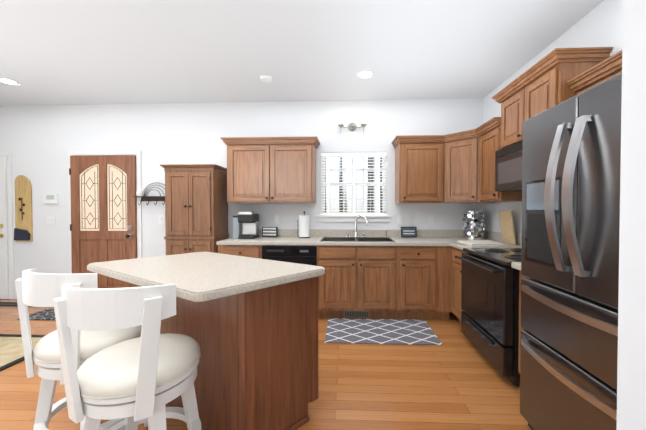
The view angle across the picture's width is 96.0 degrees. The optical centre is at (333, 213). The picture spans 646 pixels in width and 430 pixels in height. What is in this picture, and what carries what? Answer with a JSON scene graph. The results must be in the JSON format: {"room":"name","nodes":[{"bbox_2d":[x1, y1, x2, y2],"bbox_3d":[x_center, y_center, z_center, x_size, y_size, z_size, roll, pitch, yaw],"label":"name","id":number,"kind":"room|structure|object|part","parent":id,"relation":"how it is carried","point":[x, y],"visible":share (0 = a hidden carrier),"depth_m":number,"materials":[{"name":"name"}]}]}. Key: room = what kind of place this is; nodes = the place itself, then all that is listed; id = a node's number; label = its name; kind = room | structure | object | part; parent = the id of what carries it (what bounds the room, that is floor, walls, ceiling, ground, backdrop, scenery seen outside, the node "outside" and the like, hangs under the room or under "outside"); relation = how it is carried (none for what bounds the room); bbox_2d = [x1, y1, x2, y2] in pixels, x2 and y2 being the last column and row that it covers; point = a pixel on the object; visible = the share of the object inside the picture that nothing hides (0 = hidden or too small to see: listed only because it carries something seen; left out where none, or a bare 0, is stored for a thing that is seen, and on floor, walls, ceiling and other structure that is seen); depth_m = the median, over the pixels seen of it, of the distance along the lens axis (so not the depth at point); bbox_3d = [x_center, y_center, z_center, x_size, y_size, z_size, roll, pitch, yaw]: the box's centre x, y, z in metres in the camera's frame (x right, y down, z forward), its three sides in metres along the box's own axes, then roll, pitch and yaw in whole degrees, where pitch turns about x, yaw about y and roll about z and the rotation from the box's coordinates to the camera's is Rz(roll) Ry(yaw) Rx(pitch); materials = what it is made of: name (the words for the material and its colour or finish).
{"room":"kitchen","nodes":[
{"label":"kitchen","id":0,"kind":"room"},
{"bbox_2d":[0,98,482,292],"bbox_3d":[-1.855,-0.157,4.104,8.000,2.750,0.160,0,1,2],"label":"wall","id":1,"kind":"structure","parent":0,"point":[38,141],"depth_m":4.01,"materials":[{"name":"white paint"}]},
{"bbox_2d":[0,156,8,298],"bbox_3d":[-5.088,0.199,4.109,0.910,2.022,0.110,0,1,2],"label":"entry door","id":2,"kind":"structure","parent":1,"relation":"in","point":[4,269],"depth_m":4.12,"materials":[{"name":"white wood"}]},
{"bbox_2d":[0,152,13,298],"bbox_3d":[-5.086,0.167,4.157,1.042,2.100,0.018,0,1,2],"label":"door frame","id":3,"kind":"structure","parent":1,"relation":"attached to","point":[8,155],"depth_m":4.13,"materials":[{"name":"white wood"}]},
{"bbox_2d":[14,175,32,241],"bbox_3d":[-4.397,-0.078,4.107,0.241,0.940,0.050,0,1,2],"label":"wall art","id":4,"kind":"object","parent":1,"relation":"attached to","point":[23,230],"visible":1,"depth_m":4.11,"materials":[{"name":"yellow wood"}]},
{"bbox_2d":[46,215,54,224],"bbox_3d":[-4.001,0.087,4.110,0.126,0.131,0.015,0,1,2],"label":"light switch","id":5,"kind":"object","parent":1,"relation":"attached to","point":[50,219],"visible":1,"depth_m":4.11,"materials":[{"name":"white plastic"}]},
{"bbox_2d":[43,194,58,202],"bbox_3d":[-3.986,-0.216,4.098,0.204,0.138,0.029,0,1,2],"label":"thermostat","id":6,"kind":"object","parent":1,"relation":"attached to","point":[50,198],"visible":1,"depth_m":4.08,"materials":[{"name":"white plastic"}]},
{"bbox_2d":[69,155,136,287],"bbox_3d":[-3.215,0.200,4.027,0.937,2.022,0.115,0,1,2],"label":"entry door","id":7,"kind":"structure","parent":1,"relation":"in","point":[103,226],"depth_m":4.05,"materials":[{"name":"brown wood"}]},
{"bbox_2d":[67,150,141,273],"bbox_3d":[-3.207,0.169,4.077,1.057,2.100,0.018,0,1,2],"label":"door frame","id":8,"kind":"structure","parent":1,"relation":"attached to","point":[137,153],"depth_m":4.05,"materials":[{"name":"white wood"}]},
{"bbox_2d":[132,183,164,204],"bbox_3d":[-2.490,-0.276,3.993,0.483,0.316,0.109,0,1,2],"label":"shelf","id":9,"kind":"object","parent":1,"relation":"attached to","point":[149,198],"visible":0.94,"depth_m":4.01,"materials":[{"name":"brown metal"}]},
{"bbox_2d":[158,214,164,223],"bbox_3d":[-2.397,0.072,4.042,0.093,0.130,0.015,0,1,2],"label":"light switch","id":10,"kind":"object","parent":1,"relation":"attached to","point":[161,218],"visible":1,"depth_m":4.04,"materials":[{"name":"white plastic"}]},
{"bbox_2d":[220,136,319,202],"bbox_3d":[-0.795,-0.547,3.781,1.206,0.810,0.377,0,1,2],"label":"upper cabinet","id":11,"kind":"object","parent":1,"relation":"attached to","point":[271,169],"visible":1,"depth_m":3.64,"materials":[{"name":"brown wood"}]},
{"bbox_2d":[275,215,279,223],"bbox_3d":[-0.771,0.076,3.976,0.068,0.121,0.008,0,1,2],"label":"outlet","id":12,"kind":"object","parent":1,"relation":"attached to","point":[277,219],"visible":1,"depth_m":3.97,"materials":[{"name":"white plastic"}]},
{"bbox_2d":[338,115,366,131],"bbox_3d":[0.248,-1.177,3.863,0.380,0.256,0.109,0,1,2],"label":"light","id":13,"kind":"object","parent":1,"relation":"attached to","point":[351,127],"visible":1,"depth_m":3.84,"materials":[{"name":"silver metal"}]},
{"bbox_2d":[317,152,390,221],"bbox_3d":[0.274,-0.364,3.985,1.000,0.943,0.180,0,1,2],"label":"kitchen window","id":14,"kind":"structure","parent":1,"relation":"in","point":[353,186],"depth_m":3.99,"materials":[{"name":"white"}]},
{"bbox_3d":[0.273,0.065,3.957,1.000,0.087,0.110,0,1,2],"label":"sill trim","id":15,"kind":"part","parent":14,"relation":"part of","materials":[{"name":"white wood"}]},
{"bbox_2d":[258,231,479,238],"bbox_3d":[0.319,0.262,3.926,3.314,0.101,0.019,0,1,2],"label":"backsplash","id":16,"kind":"structure","parent":1,"relation":"attached to","point":[420,234],"depth_m":3.88,"materials":[{"name":"beige stone"}]},
{"bbox_2d":[398,215,402,223],"bbox_3d":[0.898,0.073,3.906,0.071,0.127,0.008,0,1,2],"label":"outlet","id":17,"kind":"object","parent":1,"relation":"attached to","point":[400,219],"visible":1,"depth_m":3.90,"materials":[{"name":"white plastic"}]},
{"bbox_2d":[429,215,433,223],"bbox_3d":[1.305,0.073,3.888,0.067,0.127,0.008,0,1,2],"label":"outlet","id":18,"kind":"object","parent":1,"relation":"attached to","point":[431,219],"visible":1,"depth_m":3.89,"materials":[{"name":"white plastic"}]},
{"bbox_2d":[395,119,521,202],"bbox_3d":[1.378,-0.513,3.354,1.152,0.755,1.048,0,1,2],"label":"upper cabinet","id":19,"kind":"object","parent":1,"relation":"attached to","point":[458,167],"depth_m":3.50,"materials":[{"name":"brown wood"}]},
{"bbox_2d":[0,299,530,429],"bbox_3d":[-1.978,1.313,1.219,8.000,0.100,5.980,0,1,2],"label":"floor","id":20,"kind":"structure","parent":0,"point":[456,380],"depth_m":2.07,"materials":[{"name":"brown wood"}]},
{"bbox_2d":[0,302,17,305],"bbox_3d":[-4.281,1.216,3.918,0.750,0.009,0.140,0,1,2],"label":"mat","id":21,"kind":"object","parent":20,"relation":"on","point":[8,304],"visible":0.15,"depth_m":3.89,"materials":[{"name":"black fabric"}]},
{"bbox_2d":[0,334,45,370],"bbox_3d":[-3.873,1.247,1.875,2.438,0.011,2.212,0,1,2],"label":"jute rug","id":22,"kind":"object","parent":20,"relation":"on","point":[11,350],"depth_m":2.66,"materials":[{"name":"beige fabric"}]},
{"bbox_2d":[17,309,55,319],"bbox_3d":[-3.210,1.221,3.528,0.920,0.011,0.344,0,1,2],"label":"door mat","id":23,"kind":"object","parent":20,"relation":"on","point":[47,314],"visible":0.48,"depth_m":3.48,"materials":[{"name":"grey fabric"}]},
{"bbox_2d":[15,269,147,429],"bbox_3d":[-1.321,0.765,1.590,0.496,0.985,0.522,0,1,2],"label":"stool","id":24,"kind":"object","parent":20,"relation":"on","point":[33,287],"visible":0.52,"depth_m":1.40,"materials":[{"name":"white wood"}]},
{"bbox_2d":[53,284,200,429],"bbox_3d":[-0.884,0.769,1.334,0.486,0.985,0.516,0,1,2],"label":"stool","id":25,"kind":"object","parent":20,"relation":"on","point":[148,374],"visible":1,"depth_m":1.13,"materials":[{"name":"white wood"}]},
{"bbox_2d":[160,164,228,254],"bbox_3d":[-1.766,0.309,3.775,0.689,1.829,0.498,0,1,2],"label":"armoire","id":26,"kind":"object","parent":20,"relation":"on","point":[196,211],"visible":0.73,"depth_m":3.56,"materials":[{"name":"brown wood"}]},
{"bbox_2d":[160,300,317,429],"bbox_3d":[-0.775,0.815,1.958,1.371,0.882,0.971,0,1,2],"label":"kitchen island","id":27,"kind":"object","parent":20,"relation":"on","point":[249,325],"depth_m":1.61,"materials":[{"name":"brown wood"}]},
{"bbox_2d":[87,252,324,303],"bbox_3d":[-0.848,0.359,1.883,1.592,0.036,1.212,0,1,2],"label":"island countertop","id":28,"kind":"structure","parent":27,"relation":"on","point":[198,277],"depth_m":1.67,"materials":[{"name":"beige stone"}]},
{"bbox_2d":[216,243,263,258],"bbox_3d":[-1.080,0.791,3.689,0.518,0.867,0.627,0,1,2],"label":"base cabinet","id":29,"kind":"object","parent":20,"relation":"on","point":[254,250],"depth_m":3.37,"materials":[{"name":"brown wood"}]},
{"bbox_2d":[262,245,316,265],"bbox_3d":[-0.502,0.791,3.637,0.632,0.859,0.587,0,1,2],"label":"dishwasher","id":30,"kind":"object","parent":20,"relation":"on","point":[302,254],"visible":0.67,"depth_m":3.34,"materials":[{"name":"black"}]},
{"bbox_2d":[316,243,363,318],"bbox_3d":[0.086,0.791,3.640,0.535,0.867,0.627,0,1,2],"label":"base cabinet","id":31,"kind":"object","parent":20,"relation":"on","point":[341,287],"depth_m":3.33,"materials":[{"name":"brown wood"}]},
{"bbox_2d":[216,235,499,246],"bbox_3d":[0.306,0.336,3.618,3.314,0.045,0.637,0,1,2],"label":"countertop","id":32,"kind":"structure","parent":31,"relation":"on","point":[281,239],"depth_m":3.48,"materials":[{"name":"beige stone"}]},
{"bbox_2d":[233,211,258,238],"bbox_3d":[-1.136,0.140,3.745,0.283,0.345,0.265,0,1,2],"label":"coffee maker","id":33,"kind":"object","parent":32,"relation":"on","point":[245,224],"visible":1,"depth_m":3.67,"materials":[{"name":"grey plastic"}]},
{"bbox_2d":[262,227,277,236],"bbox_3d":[-0.856,0.243,3.907,0.202,0.134,0.041,0,1,2],"label":"coffee sign","id":34,"kind":"object","parent":32,"relation":"on","point":[269,231],"visible":1,"depth_m":3.89,"materials":[{"name":"grey"}]},
{"bbox_2d":[299,211,309,237],"bbox_3d":[-0.390,0.138,3.806,0.164,0.347,0.150,0,1,2],"label":"paper towel holder","id":35,"kind":"object","parent":32,"relation":"on","point":[304,226],"visible":1,"depth_m":3.75,"materials":[{"name":"white paper"}]},
{"bbox_2d":[344,215,367,238],"bbox_3d":[0.296,0.160,3.786,0.301,0.298,0.140,0,1,2],"label":"faucet","id":36,"kind":"object","parent":32,"relation":"on","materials":[{"name":"silver metal"}]},
{"bbox_2d":[320,235,395,242],"bbox_3d":[0.286,0.411,3.616,0.876,0.199,0.516,0,1,2],"label":"sink","id":37,"kind":"object","parent":32,"relation":"in","point":[327,238],"depth_m":3.79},
{"bbox_2d":[384,231,387,238],"bbox_3d":[0.695,0.258,3.808,0.030,0.101,0.037,0,1,2],"label":"soap dispenser","id":38,"kind":"object","parent":32,"relation":"on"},
{"bbox_2d":[401,227,416,236],"bbox_3d":[0.996,0.240,3.851,0.205,0.140,0.034,0,1,2],"label":"sign frame","id":39,"kind":"object","parent":32,"relation":"on","point":[408,231],"visible":1,"depth_m":3.84,"materials":[{"name":"grey"}]},
{"bbox_2d":[462,209,484,239],"bbox_3d":[1.767,0.124,3.674,0.261,0.379,0.261,0,1,2],"label":"spice rack","id":40,"kind":"object","parent":32,"relation":"on","point":[473,224],"visible":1,"depth_m":3.61,"materials":[{"name":"silver metal"}]},
{"bbox_2d":[364,243,399,318],"bbox_3d":[0.474,0.792,3.623,0.534,0.867,0.627,0,1,2],"label":"base cabinet","id":41,"kind":"object","parent":20,"relation":"on","point":[385,274],"depth_m":3.31,"materials":[{"name":"brown wood"}]},
{"bbox_2d":[345,311,368,317],"bbox_3d":[0.270,1.175,3.415,0.280,0.083,0.007,0,1,2],"label":"air vent","id":42,"kind":"object","parent":41,"relation":"attached to","point":[360,314],"visible":0.81,"depth_m":3.41,"materials":[{"name":"brown metal"}]},
{"bbox_2d":[324,318,442,344],"bbox_3d":[0.484,1.229,3.070,1.118,0.009,0.614,0,1,2],"label":"kitchen rug","id":43,"kind":"object","parent":20,"relation":"on","point":[385,331],"visible":0.98,"depth_m":3.00,"materials":[{"name":"grey fabric"}]},
{"bbox_2d":[400,243,431,319],"bbox_3d":[0.961,0.792,3.603,0.440,0.867,0.627,0,1,2],"label":"base cabinet","id":44,"kind":"object","parent":20,"relation":"on","point":[413,256],"depth_m":3.29,"materials":[{"name":"brown wood"}]},
{"bbox_2d":[428,247,451,319],"bbox_3d":[1.231,0.793,3.561,0.249,0.867,0.687,0,1,2],"label":"base cabinet","id":45,"kind":"object","parent":20,"relation":"on","point":[439,258],"depth_m":3.29,"materials":[{"name":"brown wood"}]},
{"bbox_2d":[452,243,520,250],"bbox_3d":[1.622,0.345,3.061,0.637,0.043,0.426,0,1,2],"label":"countertop","id":46,"kind":"structure","parent":45,"relation":"on","point":[460,245],"depth_m":2.95,"materials":[{"name":"beige stone"}]},
{"bbox_2d":[457,240,507,246],"bbox_3d":[1.554,0.308,3.061,0.360,0.030,0.370,0,1,2],"label":"cutting board","id":47,"kind":"object","parent":46,"relation":"on","point":[480,243],"visible":1,"depth_m":2.90,"materials":[{"name":"white plastic"}]},
{"bbox_2d":[499,211,515,244],"bbox_3d":[1.859,0.145,3.111,0.060,0.353,0.234,0,1,2],"label":"cutting board","id":48,"kind":"object","parent":46,"relation":"on","point":[507,227],"visible":0.98,"depth_m":3.09,"materials":[{"name":"beige wood"}]},
{"bbox_2d":[452,247,520,323],"bbox_3d":[1.627,0.800,3.068,0.627,0.867,0.426,0,1,2],"label":"base cabinet","id":49,"kind":"object","parent":20,"relation":"on","point":[456,262],"depth_m":3.11,"materials":[{"name":"brown wood"}]},
{"bbox_2d":[458,248,520,386],"bbox_3d":[1.540,0.721,2.459,0.716,1.045,0.785,0,1,2],"label":"electric range","id":50,"kind":"object","parent":20,"relation":"on","point":[490,305],"visible":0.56,"depth_m":2.26,"materials":[{"name":"black metal"}]},
{"bbox_2d":[518,271,526,373],"bbox_3d":[1.591,0.819,1.892,0.600,0.867,0.338,0,1,2],"label":"base cabinet","id":51,"kind":"object","parent":20,"relation":"on","point":[520,275],"depth_m":2.03,"materials":[{"name":"brown wood"}]},
{"bbox_2d":[512,263,520,270],"bbox_3d":[1.573,0.364,1.886,0.637,0.043,0.338,0,1,2],"label":"countertop","id":52,"kind":"structure","parent":51,"relation":"on","point":[517,266],"depth_m":2.00,"materials":[{"name":"beige stone"}]},
{"bbox_2d":[520,73,621,429],"bbox_3d":[1.423,0.353,1.300,0.843,1.818,0.820,0,1,2],"label":"refrigerator","id":53,"kind":"object","parent":20,"relation":"on","point":[571,155],"visible":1,"depth_m":1.30,"materials":[{"name":"black"}]},
{"bbox_2d":[0,0,603,105],"bbox_3d":[-1.978,-1.536,1.174,8.000,0.100,5.980,0,1,2],"label":"ceiling","id":54,"kind":"structure","parent":0,"point":[70,52],"depth_m":2.64,"materials":[{"name":"white paint"}]},
{"bbox_2d":[0,78,19,84],"bbox_3d":[-3.734,-1.517,3.334,0.184,0.006,0.184,0,1,2],"label":"recessed light","id":55,"kind":"object","parent":54,"relation":"in","point":[8,81],"visible":0.98,"depth_m":3.33,"materials":[{"name":"white"}]},
{"bbox_2d":[260,75,271,82],"bbox_3d":[-0.750,-1.501,3.234,0.132,0.034,0.132,0,1,2],"label":"smoke detector","id":56,"kind":"object","parent":54,"relation":"attached to","point":[266,78],"visible":1,"depth_m":3.20,"materials":[{"name":"white plastic"}]},
{"bbox_2d":[357,70,373,78],"bbox_3d":[0.344,-1.514,3.158,0.184,0.006,0.184,0,1,2],"label":"recessed light","id":57,"kind":"object","parent":54,"relation":"in","point":[364,74],"visible":1,"depth_m":3.15,"materials":[{"name":"white plastic"}]},
{"bbox_2d":[482,0,622,235],"bbox_3d":[1.938,-0.109,1.031,0.160,2.750,5.660,0,1,2],"label":"wall","id":58,"kind":"structure","parent":0,"point":[600,25],"depth_m":2.30,"materials":[{"name":"white paint"}]},
{"bbox_2d":[494,214,498,226],"bbox_3d":[1.959,0.076,3.495,0.006,0.150,0.092,0,1,2],"label":"electrical outlet plate","id":59,"kind":"object","parent":58,"relation":"attached to","point":[496,219],"visible":1,"depth_m":3.49,"materials":[{"name":"white plastic"}]},
{"bbox_2d":[480,231,521,246],"bbox_3d":[1.920,0.280,2.776,0.019,0.101,2.148,0,1,2],"label":"backsplash","id":60,"kind":"structure","parent":58,"relation":"attached to","point":[488,234],"depth_m":3.48,"materials":[{"name":"beige stone"}]},
{"bbox_2d":[495,87,514,149],"bbox_3d":[1.756,-0.847,2.581,0.331,0.482,0.450,0,1,2],"label":"upper cabinet","id":61,"kind":"object","parent":58,"relation":"attached to","point":[507,119],"depth_m":2.68,"materials":[{"name":"brown wood"}]},
{"bbox_2d":[515,55,610,143],"bbox_3d":[1.743,-0.842,2.259,0.331,0.482,0.451,0,1,2],"label":"upper cabinet","id":62,"kind":"object","parent":58,"relation":"attached to","point":[551,85],"depth_m":2.09,"materials":[{"name":"brown wood"}]},
{"bbox_2d":[495,141,521,191],"bbox_3d":[1.706,-0.403,2.429,0.403,0.394,0.765,0,1,2],"label":"over-the-range microwave","id":63,"kind":"object","parent":62,"relation":"attached to","point":[508,168],"visible":0.35,"depth_m":2.58,"materials":[{"name":"black metal"}]},
{"bbox_2d":[571,59,621,96],"bbox_3d":[1.774,-0.734,1.703,0.221,0.260,0.651,0,1,2],"label":"upper cabinet","id":64,"kind":"object","parent":58,"relation":"attached to","point":[615,69],"depth_m":1.83,"materials":[{"name":"brown wood"}]},
{"bbox_2d":[616,0,645,429],"bbox_3d":[1.308,-0.086,-0.452,0.975,2.750,2.643,0,1,2],"label":"wall","id":65,"kind":"structure","parent":0,"point":[631,387],"depth_m":0.85,"materials":[{"name":"white paint"}]}
]}

